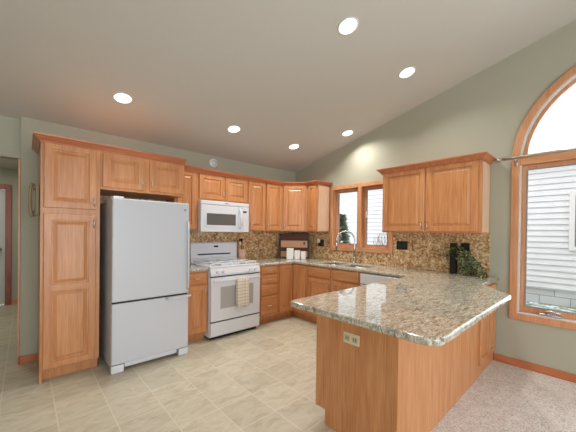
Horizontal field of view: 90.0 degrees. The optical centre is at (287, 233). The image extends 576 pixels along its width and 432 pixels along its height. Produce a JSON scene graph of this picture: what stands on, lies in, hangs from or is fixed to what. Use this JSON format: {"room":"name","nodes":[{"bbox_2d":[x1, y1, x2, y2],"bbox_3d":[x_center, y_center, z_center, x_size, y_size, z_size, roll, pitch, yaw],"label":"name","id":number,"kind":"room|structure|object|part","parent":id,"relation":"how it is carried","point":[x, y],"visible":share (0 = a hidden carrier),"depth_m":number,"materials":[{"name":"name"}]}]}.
{"room":"kitchen","nodes":[
{"label":"kitchen","id":0,"kind":"room"},
{"bbox_2d":[0,168,17,303],"bbox_3d":[-5.796,0.019,4.554,3.000,2.500,0.120,0,1,-42],"label":"wall","id":1,"kind":"structure","parent":0,"point":[8,176],"depth_m":5.23,"materials":[{"name":"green paint"}]},
{"bbox_2d":[0,184,11,304],"bbox_3d":[-5.393,0.191,4.887,1.025,2.160,0.177,0,1,-42],"label":"door","id":2,"kind":"structure","parent":1,"relation":"in","point":[5,189],"depth_m":5.16,"materials":[{"name":"grey paint"}]},
{"bbox_2d":[0,115,20,159],"bbox_3d":[-3.161,-1.010,2.621,1.075,0.470,0.120,0,1,-42],"label":"wall header","id":3,"kind":"structure","parent":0,"point":[10,128],"depth_m":2.89,"materials":[{"name":"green paint"}]},
{"bbox_2d":[20,117,294,355],"bbox_3d":[-1.269,0.052,4.287,3.975,2.550,0.120,0,1,-42],"label":"wall","id":4,"kind":"structure","parent":0,"point":[29,157],"depth_m":2.98,"materials":[{"name":"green paint"}]},
{"bbox_2d":[17,159,20,356],"bbox_3d":[-2.745,0.239,2.942,0.016,1.992,0.142,0,1,-42],"label":"trim","id":5,"kind":"structure","parent":4,"relation":"attached to","point":[19,160],"depth_m":2.89,"materials":[{"name":"brown wood"}]},
{"bbox_2d":[20,353,36,364],"bbox_3d":[-2.658,1.279,2.951,0.133,0.082,0.014,0,1,-42],"label":"baseboard","id":6,"kind":"structure","parent":4,"relation":"attached to","point":[30,358],"depth_m":2.95,"materials":[{"name":"brown wood"}]},
{"bbox_2d":[28,182,38,217],"bbox_3d":[-2.384,-0.318,2.700,0.079,0.330,0.110,0,1,-42],"label":"wall phone","id":7,"kind":"object","parent":4,"relation":"attached to","point":[31,185],"visible":1,"depth_m":2.68,"materials":[{"name":"brown plastic"}]},
{"bbox_2d":[100,151,183,199],"bbox_3d":[-1.724,-0.639,3.327,0.841,0.385,0.658,0,1,-42],"label":"upper cabinet","id":8,"kind":"object","parent":4,"relation":"attached to","point":[120,175],"visible":0.98,"depth_m":3.10,"materials":[{"name":"brown wood"}]},
{"bbox_3d":[-1.688,-0.639,2.970,0.377,0.340,0.020,0,1,-42],"label":"door","id":9,"kind":"part","parent":8,"relation":"part of","materials":[{"name":"brown wood"}]},
{"bbox_3d":[-1.368,-0.637,3.263,0.377,0.340,0.020,0,1,-42],"label":"door","id":10,"kind":"part","parent":8,"relation":"part of","materials":[{"name":"brown wood"}]},
{"bbox_2d":[166,171,197,229],"bbox_3d":[-1.400,-0.444,3.829,0.308,0.775,0.358,0,1,-42],"label":"upper cabinet","id":11,"kind":"object","parent":4,"relation":"attached to","point":[190,197],"visible":0.25,"depth_m":3.77,"materials":[{"name":"brown wood"}]},
{"bbox_3d":[-1.310,-0.444,3.725,0.242,0.750,0.020,0,1,-42],"label":"door","id":12,"kind":"part","parent":11,"relation":"part of","materials":[{"name":"brown wood"}]},
{"bbox_2d":[100,196,294,259],"bbox_3d":[-1.073,0.427,4.388,3.234,1.763,0.006,0,1,-42],"label":"backsplash","id":13,"kind":"structure","parent":4,"relation":"attached to","point":[259,244],"depth_m":4.79,"materials":[{"name":"tile"}]},
{"bbox_2d":[209,159,217,167],"bbox_3d":[-1.109,-1.061,4.305,0.132,0.132,0.038,0,1,-42],"label":"smoke detector","id":14,"kind":"object","parent":4,"relation":"attached to","point":[213,163],"visible":1,"depth_m":4.29,"materials":[{"name":"white plastic"}]},
{"bbox_2d":[198,173,246,203],"bbox_3d":[-0.997,-0.641,4.194,0.773,0.375,0.358,0,1,-42],"label":"upper cabinet","id":15,"kind":"object","parent":4,"relation":"attached to","point":[210,187],"visible":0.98,"depth_m":4.05,"materials":[{"name":"brown wood"}]},
{"bbox_3d":[-1.045,-0.643,3.964,0.375,0.330,0.020,0,1,-42],"label":"door","id":16,"kind":"part","parent":15,"relation":"part of","materials":[{"name":"brown wood"}]},
{"bbox_2d":[190,200,248,231],"bbox_3d":[-0.974,-0.241,4.155,0.756,0.421,0.449,0,1,-42],"label":"microwave","id":17,"kind":"object","parent":15,"relation":"attached to","point":[213,216],"visible":0.98,"depth_m":3.99,"materials":[{"name":"white plastic"}]},
{"bbox_3d":[-0.935,-0.212,3.979,0.576,0.364,0.026,0,1,-42],"label":"door","id":18,"kind":"part","parent":17,"relation":"part of","materials":[{"name":"white ceramic"}]},
{"bbox_3d":[-0.681,-0.220,4.165,0.036,0.296,0.069,0,1,-42],"label":"handle","id":19,"kind":"part","parent":17,"relation":"part of","materials":[{"name":"white plastic"}]},
{"bbox_3d":[-0.655,-0.211,4.236,0.176,0.364,0.026,0,1,-42],"label":"control panel","id":20,"kind":"part","parent":17,"relation":"part of","materials":[{"name":"white plastic"}]},
{"bbox_3d":[-0.756,-0.641,4.228,0.360,0.330,0.020,0,1,-42],"label":"door","id":21,"kind":"part","parent":15,"relation":"part of","materials":[{"name":"brown wood"}]},
{"bbox_2d":[246,181,281,230],"bbox_3d":[-0.454,-0.438,4.694,0.698,0.775,0.358,0,1,-42],"label":"upper cabinet","id":22,"kind":"object","parent":4,"relation":"attached to","point":[264,200],"visible":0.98,"depth_m":4.57,"materials":[{"name":"brown wood"}]},
{"bbox_3d":[-0.481,-0.439,4.483,0.310,0.750,0.020,0,1,-42],"label":"door","id":23,"kind":"part","parent":22,"relation":"part of","materials":[{"name":"brown wood"}]},
{"bbox_3d":[-0.228,-0.438,4.714,0.320,0.750,0.020,0,1,-42],"label":"door","id":24,"kind":"part","parent":22,"relation":"part of","materials":[{"name":"brown wood"}]},
{"bbox_2d":[281,186,306,231],"bbox_3d":[0.114,-0.433,5.044,0.607,0.775,0.607,0,1,-42],"label":"upper cabinet","id":25,"kind":"object","parent":4,"relation":"attached to","point":[294,198],"visible":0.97,"depth_m":4.82,"materials":[{"name":"brown wood"}]},
{"bbox_2d":[184,165,331,186],"bbox_3d":[-0.394,-0.835,4.382,2.410,0.064,0.494,0,0,-28],"label":"crown molding","id":26,"kind":"structure","parent":25,"relation":"attached to","point":[186,167],"depth_m":4.35,"materials":[{"name":"brown wood"}]},
{"bbox_2d":[0,304,335,431],"bbox_3d":[-0.869,1.375,1.820,6.400,0.050,12.500,0,1,-42],"label":"floor","id":27,"kind":"structure","parent":0,"point":[262,378],"depth_m":2.48,"materials":[{"name":"tile"}]},
{"bbox_2d":[37,141,99,383],"bbox_3d":[-2.211,0.245,2.899,0.445,2.160,0.658,0,1,-42],"label":"pantry cabinet","id":28,"kind":"object","parent":27,"relation":"on","point":[68,176],"visible":1,"depth_m":2.67,"materials":[{"name":"brown wood"}]},
{"bbox_3d":[-2.217,1.276,2.583,0.019,0.104,0.076,0,1,-42],"label":"panel","id":29,"kind":"part","parent":28,"relation":"part of","materials":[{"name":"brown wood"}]},
{"bbox_3d":[-2.025,0.513,2.684,0.390,1.393,0.020,0,1,-42],"label":"door","id":30,"kind":"part","parent":28,"relation":"part of","materials":[{"name":"brown wood"}]},
{"bbox_3d":[-2.012,-0.528,2.676,0.390,0.581,0.020,0,1,-42],"label":"door","id":31,"kind":"part","parent":28,"relation":"part of","materials":[{"name":"brown wood"}]},
{"bbox_2d":[32,131,186,164],"bbox_3d":[-1.899,-0.845,3.149,1.340,0.064,0.680,0,1,-42],"label":"crown molding","id":32,"kind":"structure","parent":28,"relation":"attached to","point":[37,137],"depth_m":2.80,"materials":[{"name":"brown wood"}]},
{"bbox_2d":[99,196,190,374],"bbox_3d":[-1.627,0.481,3.239,0.759,1.696,0.858,0,1,-42],"label":"refrigerator","id":33,"kind":"object","parent":27,"relation":"on","point":[144,263],"visible":0.98,"depth_m":2.93,"materials":[{"name":"white metal"}]},
{"bbox_3d":[-1.402,0.959,2.979,0.744,0.583,0.057,0,1,-42],"label":"freezer drawer","id":34,"kind":"part","parent":33,"relation":"part of","materials":[{"name":"white metal"}]},
{"bbox_3d":[-1.392,0.155,2.974,0.744,0.992,0.057,0,1,-42],"label":"door","id":35,"kind":"part","parent":33,"relation":"part of","materials":[{"name":"white metal"}]},
{"bbox_3d":[-1.187,0.680,3.121,0.268,0.030,0.077,0,1,-42],"label":"handle","id":36,"kind":"part","parent":33,"relation":"part of","materials":[{"name":"white plastic"}]},
{"bbox_3d":[-1.099,0.233,3.175,0.024,0.762,0.059,0,1,-36],"label":"handle","id":37,"kind":"part","parent":33,"relation":"part of","materials":[{"name":"white plastic"}]},
{"bbox_2d":[187,271,207,341],"bbox_3d":[-1.313,0.895,3.730,0.298,0.872,0.658,0,1,-42],"label":"base cabinet","id":38,"kind":"object","parent":27,"relation":"on","point":[197,302],"visible":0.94,"depth_m":3.53,"materials":[{"name":"brown wood"}]},
{"bbox_3d":[-1.116,0.922,3.522,0.250,0.575,0.020,0,1,-42],"label":"door","id":39,"kind":"part","parent":38,"relation":"part of","materials":[{"name":"brown wood"}]},
{"bbox_3d":[-1.111,0.545,3.519,0.250,0.130,0.020,0,1,-42],"label":"drawer","id":40,"kind":"part","parent":38,"relation":"part of","materials":[{"name":"brown wood"}]},
{"bbox_2d":[189,264,208,271],"bbox_3d":[-1.318,0.435,3.728,0.313,0.038,0.639,0,1,-42],"label":"countertop","id":41,"kind":"structure","parent":38,"relation":"on","point":[193,268],"depth_m":3.55,"materials":[{"name":"stone"}]},
{"bbox_2d":[190,242,259,339],"bbox_3d":[-0.880,0.729,4.046,0.756,1.207,0.719,0,1,-42],"label":"stove","id":42,"kind":"object","parent":27,"relation":"on","point":[224,317],"visible":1,"depth_m":3.85,"materials":[{"name":"white metal"}]},
{"bbox_2d":[191,261,258,268],"bbox_3d":[-0.878,0.419,4.046,0.756,0.020,0.575,0,1,-42],"label":"cooktop","id":43,"kind":"object","parent":42,"relation":"in","point":[211,264],"depth_m":3.90,"materials":[{"name":"white metal"}]},
{"bbox_3d":[-0.692,1.203,3.837,0.750,0.170,0.044,0,1,-42],"label":"storage drawer","id":44,"kind":"part","parent":42,"relation":"part of","materials":[{"name":"white metal"}]},
{"bbox_3d":[-0.687,0.826,3.834,0.750,0.551,0.044,0,1,-42],"label":"oven door","id":45,"kind":"part","parent":42,"relation":"part of","materials":[{"name":"white metal"}]},
{"bbox_3d":[-0.685,0.483,3.834,0.754,0.100,0.040,0,1,-42],"label":"control panel","id":46,"kind":"part","parent":42,"relation":"part of","materials":[{"name":"white metal"}]},
{"bbox_3d":[-0.653,0.590,3.799,0.718,0.023,0.050,0,1,-42],"label":"handle","id":47,"kind":"part","parent":42,"relation":"part of","materials":[{"name":"white metal"}]},
{"bbox_2d":[236,276,248,306],"bbox_3d":[-0.602,0.767,3.821,0.188,0.393,0.042,0,1,-42],"label":"dish towel","id":48,"kind":"object","parent":42,"relation":"hanging from","point":[242,284],"visible":1,"depth_m":3.81,"materials":[{"name":"beige fabric"}]},
{"bbox_2d":[259,265,277,323],"bbox_3d":[-0.491,0.900,4.481,0.391,0.872,0.658,0,1,-42],"label":"base cabinet","id":49,"kind":"object","parent":27,"relation":"on","point":[268,274],"visible":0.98,"depth_m":4.28,"materials":[{"name":"brown wood"}]},
{"bbox_3d":[-0.281,1.060,4.287,0.302,0.270,0.020,0,1,-42],"label":"drawer","id":50,"kind":"part","parent":49,"relation":"part of","materials":[{"name":"brown wood"}]},
{"bbox_3d":[-0.278,0.827,4.285,0.302,0.145,0.020,0,1,-42],"label":"drawer","id":51,"kind":"part","parent":49,"relation":"part of","materials":[{"name":"brown wood"}]},
{"bbox_3d":[-0.276,0.671,4.284,0.302,0.113,0.020,0,1,-42],"label":"drawer","id":52,"kind":"part","parent":49,"relation":"part of","materials":[{"name":"brown wood"}]},
{"bbox_3d":[-0.275,0.536,4.283,0.302,0.112,0.020,0,1,-42],"label":"drawer","id":53,"kind":"part","parent":49,"relation":"part of","materials":[{"name":"brown wood"}]},
{"bbox_2d":[274,263,309,320],"bbox_3d":[0.087,0.904,4.829,0.926,0.872,0.926,0,1,-42],"label":"base cabinet","id":54,"kind":"object","parent":27,"relation":"on","point":[292,278],"visible":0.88,"depth_m":4.50,"materials":[{"name":"brown wood"}]},
{"bbox_3d":[-0.032,0.838,4.511,0.271,0.717,0.020,0,1,-42],"label":"door","id":55,"kind":"part","parent":54,"relation":"part of","materials":[{"name":"brown wood"}]},
{"bbox_3d":[0.177,0.840,4.503,0.020,0.717,0.266,0,1,-42],"label":"door","id":56,"kind":"part","parent":54,"relation":"part of","materials":[{"name":"brown wood"}]},
{"bbox_2d":[245,257,510,345],"bbox_3d":[0.383,0.459,3.353,2.479,0.038,3.487,0,1,-42],"label":"countertop","id":57,"kind":"structure","parent":54,"relation":"on","point":[423,307],"depth_m":1.93,"materials":[{"name":"stone"}]},
{"bbox_2d":[238,249,245,260],"bbox_3d":[-0.726,0.327,4.545,0.116,0.180,0.116,0,1,-42],"label":"utensil crock","id":58,"kind":"object","parent":57,"relation":"on","point":[241,252],"visible":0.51,"depth_m":4.50,"materials":[{"name":"brown ceramic"}]},
{"bbox_2d":[287,248,293,258],"bbox_3d":[0.036,0.331,4.869,0.116,0.185,0.093,1,0,3],"label":"canister","id":59,"kind":"object","parent":57,"relation":"on","point":[290,251],"visible":0.98,"depth_m":4.82,"materials":[{"name":"white ceramic"}]},
{"bbox_2d":[279,234,308,257],"bbox_3d":[0.110,0.211,5.135,0.520,0.426,0.072,1,0,3],"label":"cutting board","id":60,"kind":"object","parent":57,"relation":"on","point":[300,242],"visible":0.92,"depth_m":5.12,"materials":[{"name":"brown wood"}]},
{"bbox_2d":[294,250,299,258],"bbox_3d":[0.157,0.350,4.878,0.092,0.150,0.074,1,0,3],"label":"canister","id":61,"kind":"object","parent":57,"relation":"on","point":[297,252],"visible":0.99,"depth_m":4.84,"materials":[{"name":"white ceramic"}]},
{"bbox_2d":[301,251,305,258],"bbox_3d":[0.261,0.359,4.905,0.084,0.135,0.067,1,0,3],"label":"canister","id":62,"kind":"object","parent":57,"relation":"on","point":[303,253],"visible":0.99,"depth_m":4.87,"materials":[{"name":"white ceramic"}]},
{"bbox_2d":[335,231,358,262],"bbox_3d":[0.905,0.192,4.386,0.357,0.492,0.088,1,0,18],"label":"faucet","id":63,"kind":"object","parent":57,"relation":"on","point":[351,233],"visible":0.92,"depth_m":4.37,"materials":[{"name":"silver metal"}]},
{"bbox_3d":[0.877,0.142,4.388,0.294,0.392,0.024,1,0,9],"label":"spout","id":64,"kind":"part","parent":63,"relation":"part of","materials":[{"name":"silver metal"}]},
{"bbox_2d":[450,243,457,272],"bbox_3d":[1.949,0.282,3.391,0.062,0.352,0.062,0,1,-42],"label":"vase","id":65,"kind":"object","parent":57,"relation":"on","point":[453,262],"visible":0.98,"depth_m":3.37,"materials":[{"name":"black plastic"}]},
{"bbox_2d":[446,246,487,276],"bbox_3d":[1.992,0.296,3.235,0.234,0.326,0.456,0,1,-42],"label":"trailing plant","id":66,"kind":"object","parent":57,"relation":"on","point":[467,261],"visible":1,"depth_m":3.21,"materials":[{"name":"green plant"}]},
{"bbox_3d":[2.000,0.302,3.245,0.190,0.288,0.400,0,1,-42],"label":"stem","id":67,"kind":"part","parent":66,"relation":"part of","materials":[{"name":"green plant"}]},
{"bbox_2d":[307,264,366,322],"bbox_3d":[0.815,0.918,4.231,0.658,0.872,0.933,0,1,-42],"label":"base cabinet","id":68,"kind":"object","parent":27,"relation":"on","point":[321,280],"visible":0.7,"depth_m":4.07,"materials":[{"name":"brown wood"}]},
{"bbox_3d":[0.445,0.929,4.210,0.020,0.550,0.427,0,1,-42],"label":"door","id":69,"kind":"part","parent":68,"relation":"part of","materials":[{"name":"brown wood"}]},
{"bbox_3d":[0.450,0.559,4.207,0.020,0.140,0.427,0,1,-42],"label":"drawer","id":70,"kind":"part","parent":68,"relation":"part of","materials":[{"name":"brown wood"}]},
{"bbox_3d":[0.765,0.566,3.862,0.020,0.140,0.428,0,1,-42],"label":"drawer","id":71,"kind":"part","parent":68,"relation":"part of","materials":[{"name":"brown wood"}]},
{"bbox_3d":[0.760,0.936,3.864,0.020,0.550,0.428,0,1,-42],"label":"door","id":72,"kind":"part","parent":68,"relation":"part of","materials":[{"name":"brown wood"}]},
{"bbox_2d":[360,272,401,285],"bbox_3d":[1.337,0.930,3.664,0.620,0.868,0.596,0,1,-42],"label":"dishwasher","id":73,"kind":"object","parent":27,"relation":"on","point":[365,278],"visible":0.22,"depth_m":3.55,"materials":[{"name":"white metal"}]},
{"bbox_2d":[316,314,478,431],"bbox_3d":[1.010,0.932,2.431,1.602,0.874,0.626,0,1,-42],"label":"base cabinet","id":74,"kind":"object","parent":27,"relation":"on","point":[386,383],"visible":0.54,"depth_m":1.91,"materials":[{"name":"brown wood"}]},
{"bbox_2d":[343,331,358,346],"bbox_3d":[0.415,0.690,1.894,0.009,0.072,0.123,0,1,-42],"label":"peninsula outlet","id":75,"kind":"object","parent":74,"relation":"attached to","point":[350,338],"visible":1,"depth_m":1.89,"materials":[{"name":"beige plastic"}]},
{"bbox_3d":[0.428,0.929,1.901,0.020,0.874,0.620,0,1,-42],"label":"panel","id":76,"kind":"part","parent":74,"relation":"part of","materials":[{"name":"brown wood"}]},
{"bbox_3d":[1.221,0.936,2.203,1.596,0.874,0.005,0,1,-42],"label":"panel","id":77,"kind":"part","parent":74,"relation":"part of","materials":[{"name":"brown wood"}]},
{"bbox_2d":[0,0,575,172],"bbox_3d":[-0.830,-1.694,1.798,6.700,1.189,12.800,0,1,-42],"label":"ceiling","id":78,"kind":"structure","parent":0,"point":[282,72],"depth_m":2.67,"materials":[{"name":"grey paint"}]},
{"bbox_2d":[113,92,132,103],"bbox_3d":[-1.629,-1.339,2.845,0.176,0.046,0.171,0,1,-38],"label":"ceiling light","id":79,"kind":"object","parent":78,"relation":"attached to","point":[120,97],"visible":1,"depth_m":2.84,"materials":[{"name":"white ceramic"}]},
{"bbox_2d":[114,94,130,102],"bbox_3d":[-1.629,-1.340,2.845,0.149,0.004,0.149,0,-13,-42],"label":"diffuser","id":80,"kind":"object","parent":79,"relation":"attached to","point":[120,98],"depth_m":2.84,"materials":[{"name":"white plastic"}]},
{"bbox_2d":[227,125,240,132],"bbox_3d":[-0.690,-1.338,3.680,0.176,0.046,0.171,0,1,-38],"label":"ceiling light","id":81,"kind":"object","parent":78,"relation":"attached to","point":[234,128],"visible":1,"depth_m":3.68,"materials":[{"name":"white ceramic"}]},
{"bbox_2d":[228,126,239,131],"bbox_3d":[-0.689,-1.339,3.680,0.149,0.004,0.149,0,-13,-42],"label":"diffuser","id":82,"kind":"object","parent":81,"relation":"attached to","point":[231,128],"depth_m":3.67,"materials":[{"name":"white plastic"}]},
{"bbox_2d":[288,144,299,149],"bbox_3d":[0.092,-1.332,4.398,0.176,0.046,0.171,0,1,-38],"label":"ceiling light","id":83,"kind":"object","parent":78,"relation":"attached to","point":[292,146],"visible":1,"depth_m":4.40,"materials":[{"name":"white ceramic"}]},
{"bbox_2d":[289,144,298,148],"bbox_3d":[0.092,-1.333,4.398,0.149,0.004,0.149,0,-13,-42],"label":"diffuser","id":84,"kind":"object","parent":83,"relation":"attached to","point":[293,146],"depth_m":4.39,"materials":[{"name":"white plastic"}]},
{"bbox_2d":[337,16,358,35],"bbox_3d":[0.500,-1.727,2.397,0.176,0.046,0.171,0,1,-38],"label":"ceiling light","id":85,"kind":"object","parent":78,"relation":"attached to","point":[347,26],"visible":1,"depth_m":2.39,"materials":[{"name":"white ceramic"}]},
{"bbox_2d":[339,18,356,33],"bbox_3d":[0.500,-1.728,2.397,0.149,0.004,0.149,0,-13,-42],"label":"diffuser","id":86,"kind":"object","parent":85,"relation":"attached to","point":[347,25],"depth_m":2.39,"materials":[{"name":"white plastic"}]},
{"bbox_2d":[342,130,353,135],"bbox_3d":[0.873,-1.477,4.221,0.176,0.046,0.171,0,1,-38],"label":"ceiling light","id":87,"kind":"object","parent":78,"relation":"attached to","point":[347,132],"visible":1,"depth_m":4.22,"materials":[{"name":"white ceramic"}]},
{"bbox_2d":[343,131,352,135],"bbox_3d":[0.873,-1.478,4.221,0.149,0.004,0.149,0,-13,-42],"label":"diffuser","id":88,"kind":"object","parent":87,"relation":"attached to","point":[346,133],"depth_m":4.22,"materials":[{"name":"white plastic"}]},
{"bbox_2d":[398,66,415,78],"bbox_3d":[1.274,-1.726,3.085,0.176,0.046,0.171,0,1,-38],"label":"ceiling light","id":89,"kind":"object","parent":78,"relation":"attached to","point":[407,72],"visible":1,"depth_m":3.08,"materials":[{"name":"white ceramic"}]},
{"bbox_2d":[400,68,413,77],"bbox_3d":[1.274,-1.727,3.085,0.149,0.004,0.149,0,-13,-42],"label":"diffuser","id":90,"kind":"object","parent":89,"relation":"attached to","point":[407,72],"depth_m":3.08,"materials":[{"name":"white plastic"}]},
{"bbox_2d":[295,20,575,373],"bbox_3d":[2.988,-0.356,2.466,0.150,3.599,8.300,0,1,-42],"label":"wall","id":91,"kind":"structure","parent":0,"point":[486,111],"depth_m":3.14,"materials":[{"name":"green paint"}]},
{"bbox_2d":[307,185,329,231],"bbox_3d":[0.492,-0.427,4.815,0.358,0.775,0.236,0,1,-42],"label":"upper cabinet","id":92,"kind":"object","parent":91,"relation":"attached to","point":[318,196],"visible":1,"depth_m":4.72,"materials":[{"name":"brown wood"}]},
{"bbox_3d":[0.397,-0.430,4.716,0.020,0.750,0.167,0,1,-42],"label":"door","id":93,"kind":"part","parent":92,"relation":"part of","materials":[{"name":"brown wood"}]},
{"bbox_3d":[0.591,-0.419,4.747,0.265,0.738,0.002,0,1,-42],"label":"panel","id":94,"kind":"part","parent":92,"relation":"part of","materials":[{"name":"laminate"}]},
{"bbox_2d":[330,180,392,253],"bbox_3d":[1.136,-0.254,4.461,0.152,1.050,1.110,0,1,-42],"label":"window","id":95,"kind":"structure","parent":91,"relation":"in","point":[362,189],"depth_m":4.42,"materials":[{"name":"brown wood"}]},
{"bbox_3d":[0.974,-0.257,4.658,0.035,0.920,0.472,0,1,-42],"label":"sash","id":96,"kind":"part","parent":95,"relation":"part of","materials":[{"name":"brown wood"}]},
{"bbox_3d":[1.327,-0.250,4.272,0.035,0.920,0.447,0,1,-42],"label":"sash","id":97,"kind":"part","parent":95,"relation":"part of","materials":[{"name":"brown wood"}]},
{"bbox_2d":[295,232,489,275],"bbox_3d":[1.177,0.208,4.327,0.006,0.468,3.111,0,1,-42],"label":"backsplash","id":98,"kind":"structure","parent":91,"relation":"attached to","point":[427,251],"depth_m":3.76,"materials":[{"name":"tile"}]},
{"bbox_2d":[318,240,323,245],"bbox_3d":[0.572,0.153,4.979,0.008,0.115,0.125,0,1,-42],"label":"wall outlet","id":99,"kind":"object","parent":98,"relation":"attached to","point":[321,243],"visible":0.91,"depth_m":4.97,"materials":[{"name":"black plastic"}]},
{"bbox_2d":[397,241,407,249],"bbox_3d":[1.548,0.153,3.912,0.008,0.115,0.153,0,1,-42],"label":"wall outlet","id":100,"kind":"object","parent":98,"relation":"attached to","point":[403,245],"visible":1,"depth_m":3.90,"materials":[{"name":"black plastic"}]},
{"bbox_2d":[461,243,469,252],"bbox_3d":[2.061,0.165,3.349,0.008,0.122,0.090,0,1,-42],"label":"wall outlet","id":101,"kind":"object","parent":98,"relation":"attached to","point":[466,246],"visible":0.63,"depth_m":3.34,"materials":[{"name":"black plastic"}]},
{"bbox_2d":[382,160,489,232],"bbox_3d":[1.720,-0.402,3.471,0.358,0.775,1.122,0,1,-42],"label":"upper cabinet","id":102,"kind":"object","parent":91,"relation":"attached to","point":[452,198],"visible":1,"depth_m":3.27,"materials":[{"name":"brown wood"}]},
{"bbox_3d":[1.428,-0.410,3.587,0.020,0.748,0.530,0,1,-42],"label":"door","id":103,"kind":"part","parent":102,"relation":"part of","materials":[{"name":"brown wood"}]},
{"bbox_3d":[1.796,-0.403,3.184,0.020,0.748,0.520,0,1,-42],"label":"door","id":104,"kind":"part","parent":102,"relation":"part of","materials":[{"name":"brown wood"}]},
{"bbox_3d":[2.116,-0.388,3.076,0.265,0.738,0.002,0,1,-42],"label":"panel","id":105,"kind":"part","parent":102,"relation":"part of","materials":[{"name":"laminate"}]},
{"bbox_2d":[377,151,495,174],"bbox_3d":[1.715,-0.802,3.462,0.380,0.064,1.226,0,1,-42],"label":"crown molding","id":106,"kind":"structure","parent":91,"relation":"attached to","point":[487,157],"depth_m":3.21,"materials":[{"name":"brown wood"}]},
{"bbox_2d":[493,353,575,382],"bbox_3d":[3.967,1.374,1.260,0.014,0.082,5.112,0,1,-42],"label":"baseboard","id":107,"kind":"structure","parent":91,"relation":"attached to","point":[570,377],"depth_m":2.88,"materials":[{"name":"brown wood"}]},
{"bbox_2d":[509,65,575,329],"bbox_3d":[3.036,-0.398,2.374,0.163,2.595,1.900,0,1,-42],"label":"window","id":108,"kind":"structure","parent":91,"relation":"in","point":[518,309],"depth_m":2.97,"materials":[{"name":"brown wood"}]},
{"bbox_2d":[495,147,575,165],"bbox_3d":[2.946,-0.743,2.304,0.086,0.094,2.128,0,1,-42],"label":"curtain rod","id":109,"kind":"object","parent":108,"relation":"attached to","point":[515,158],"visible":1,"depth_m":2.83,"materials":[{"name":"grey metal"}]},
{"bbox_3d":[2.950,-0.770,2.265,0.032,0.031,2.065,0,1,-42],"label":"rod","id":110,"kind":"part","parent":109,"relation":"part of","materials":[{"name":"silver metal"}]},
{"bbox_3d":[3.048,-0.743,2.378,0.142,0.085,1.770,0,1,-42],"label":"transom rail","id":111,"kind":"part","parent":108,"relation":"part of","materials":[{"name":"brown wood"}]},
{"bbox_3d":[2.744,0.054,2.715,0.040,1.516,0.857,0,1,-42],"label":"sash","id":112,"kind":"part","parent":108,"relation":"part of","materials":[{"name":"brown wood"}]},
{"bbox_3d":[3.051,-1.197,2.372,0.050,0.824,1.726,0,1,-42],"label":"arch sash","id":113,"kind":"part","parent":108,"relation":"part of","materials":[{"name":"brown wood"}]},
{"bbox_2d":[431,360,575,431],"bbox_3d":[3.104,1.430,0.844,1.850,0.054,5.700,0,1,-42],"label":"floor","id":114,"kind":"structure","parent":0,"point":[504,397],"depth_m":2.33,"materials":[{"name":"beige carpet"}]},
{"bbox_2d":[478,283,495,375],"bbox_3d":[1.804,0.938,3.194,0.594,0.872,0.708,0,1,-42],"label":"base cabinet","id":115,"kind":"object","parent":114,"relation":"on","point":[487,325],"visible":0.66,"depth_m":2.92,"materials":[{"name":"brown wood"}]},
{"bbox_3d":[1.946,0.898,2.856,0.300,0.730,0.020,0,1,-42],"label":"door","id":116,"kind":"part","parent":115,"relation":"part of","materials":[{"name":"brown wood"}]},
{"bbox_3d":[2.161,0.899,3.053,0.228,0.730,0.020,0,1,-42],"label":"door","id":117,"kind":"part","parent":115,"relation":"part of","materials":[{"name":"brown wood"}]},
{"label":"outside","id":118,"kind":"structure","parent":0,"visible":0},
{"bbox_2d":[526,301,575,312],"bbox_3d":[14.619,1.368,11.970,29.840,0.105,50.000,0,1,-42],"label":"yard","id":119,"kind":"structure","parent":118,"point":[561,308],"depth_m":4.90,"materials":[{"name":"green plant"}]},
{"bbox_2d":[339,214,351,243],"bbox_3d":[1.128,0.370,6.397,0.885,1.640,0.825,1,0,-15],"label":"conifer shrub","id":120,"kind":"object","parent":119,"relation":"on","point":[343,226],"visible":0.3,"depth_m":6.27,"materials":[{"name":"green plant"}]},
{"bbox_2d":[340,122,575,307],"bbox_3d":[6.499,-0.724,7.223,6.250,3.945,16.600,0,1,-42],"label":"house","id":121,"kind":"structure","parent":119,"relation":"on","point":[551,225],"depth_m":5.10,"materials":[{"name":"white"}]}
]}

